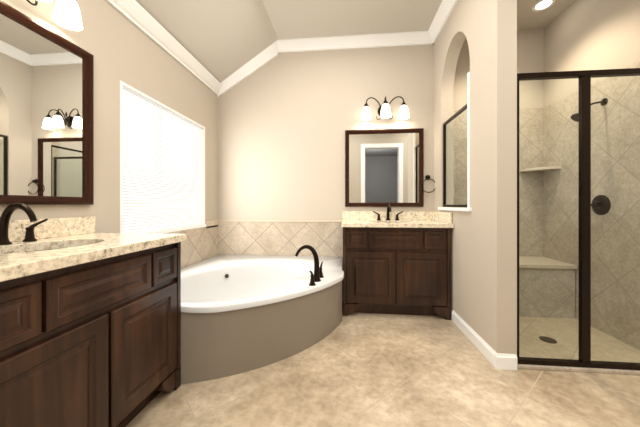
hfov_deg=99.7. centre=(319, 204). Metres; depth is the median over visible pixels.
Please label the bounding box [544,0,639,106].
wall
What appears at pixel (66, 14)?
sconce
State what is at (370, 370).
floor
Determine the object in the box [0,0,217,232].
wall
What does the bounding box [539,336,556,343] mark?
shower drain
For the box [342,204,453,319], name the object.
bathroom vanity
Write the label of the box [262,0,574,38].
ceiling
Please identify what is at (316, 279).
faucet
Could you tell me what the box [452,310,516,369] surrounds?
baseboard
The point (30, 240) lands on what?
faucet
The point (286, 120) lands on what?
wall
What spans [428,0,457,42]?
crown molding
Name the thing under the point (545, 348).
shower pan
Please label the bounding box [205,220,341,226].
cap
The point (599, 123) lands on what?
tiled wall
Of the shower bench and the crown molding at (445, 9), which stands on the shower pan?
the shower bench
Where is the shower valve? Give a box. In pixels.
[591,195,610,214]
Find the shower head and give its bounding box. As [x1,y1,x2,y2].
[571,98,607,121]
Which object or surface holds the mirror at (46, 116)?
attached to the wall at (118, 45)
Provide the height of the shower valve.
0.170 m
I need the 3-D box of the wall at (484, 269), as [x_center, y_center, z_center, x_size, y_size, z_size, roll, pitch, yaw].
[1.275,-0.425,2.389,0.120,2.970,1.280,0,0,6]
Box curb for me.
[517,364,639,374]
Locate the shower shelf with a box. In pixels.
[520,166,560,171]
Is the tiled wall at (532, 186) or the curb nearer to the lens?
the curb
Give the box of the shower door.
[517,68,639,369]
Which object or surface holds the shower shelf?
attached to the tiled wall at (599, 123)
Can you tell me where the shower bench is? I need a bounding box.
[519,256,576,318]
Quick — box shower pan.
[519,317,639,362]
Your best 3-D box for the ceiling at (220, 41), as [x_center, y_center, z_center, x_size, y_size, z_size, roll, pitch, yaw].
[-1.036,-1.707,1.501,0.790,0.646,3.790,0,0,6]
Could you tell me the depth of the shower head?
2.23 m
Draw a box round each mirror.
[0,0,93,204]
[345,128,423,206]
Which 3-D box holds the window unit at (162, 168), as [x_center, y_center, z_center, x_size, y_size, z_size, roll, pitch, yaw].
[-1.403,-0.307,2.431,0.182,1.205,1.230,0,0,6]
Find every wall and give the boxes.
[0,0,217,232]
[163,225,217,267]
[218,28,543,295]
[218,222,342,255]
[434,0,516,354]
[453,103,453,204]
[454,108,542,256]
[543,60,639,349]
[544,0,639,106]
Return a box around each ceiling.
[136,0,277,82]
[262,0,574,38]
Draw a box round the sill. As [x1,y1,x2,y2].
[438,207,471,211]
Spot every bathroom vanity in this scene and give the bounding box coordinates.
[0,203,186,426]
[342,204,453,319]
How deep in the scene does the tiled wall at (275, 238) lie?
3.19 m
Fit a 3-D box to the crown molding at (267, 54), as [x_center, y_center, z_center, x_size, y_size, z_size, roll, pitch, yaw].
[0.013,-1.607,3.111,2.530,0.606,0.085,0,0,6]
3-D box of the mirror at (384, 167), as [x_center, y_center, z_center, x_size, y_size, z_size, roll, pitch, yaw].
[0.725,-0.420,3.068,0.875,0.880,0.033,0,0,6]
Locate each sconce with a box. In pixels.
[26,0,82,30]
[361,96,409,120]
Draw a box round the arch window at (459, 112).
[443,72,469,207]
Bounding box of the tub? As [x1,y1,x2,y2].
[181,245,343,383]
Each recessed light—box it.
[532,0,554,10]
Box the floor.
[126,296,639,426]
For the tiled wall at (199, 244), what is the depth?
2.83 m
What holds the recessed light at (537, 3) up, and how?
in the ceiling at (291, 19)
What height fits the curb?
0.022 m
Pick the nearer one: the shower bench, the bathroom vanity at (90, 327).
the bathroom vanity at (90, 327)
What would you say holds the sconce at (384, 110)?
attached to the wall at (286, 120)
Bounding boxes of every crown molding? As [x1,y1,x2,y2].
[106,0,221,94]
[217,31,433,96]
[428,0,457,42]
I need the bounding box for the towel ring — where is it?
[421,175,434,192]
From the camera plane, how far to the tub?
1.88 m
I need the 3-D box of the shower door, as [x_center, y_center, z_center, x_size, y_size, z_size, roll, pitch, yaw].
[1.789,0.089,1.732,1.018,1.898,0.036,0,0,6]
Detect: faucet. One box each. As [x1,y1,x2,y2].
[0,203,48,249]
[295,245,323,285]
[372,204,403,220]
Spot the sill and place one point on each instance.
(456, 209)
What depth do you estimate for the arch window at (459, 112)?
2.30 m
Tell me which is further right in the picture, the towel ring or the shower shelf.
the shower shelf
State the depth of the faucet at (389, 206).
2.98 m
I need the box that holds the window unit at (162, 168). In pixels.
[120,80,205,233]
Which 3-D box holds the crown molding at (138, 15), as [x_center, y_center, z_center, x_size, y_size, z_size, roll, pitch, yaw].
[-1.367,-1.377,1.533,0.085,0.105,3.490,0,0,6]
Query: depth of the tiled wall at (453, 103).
2.78 m

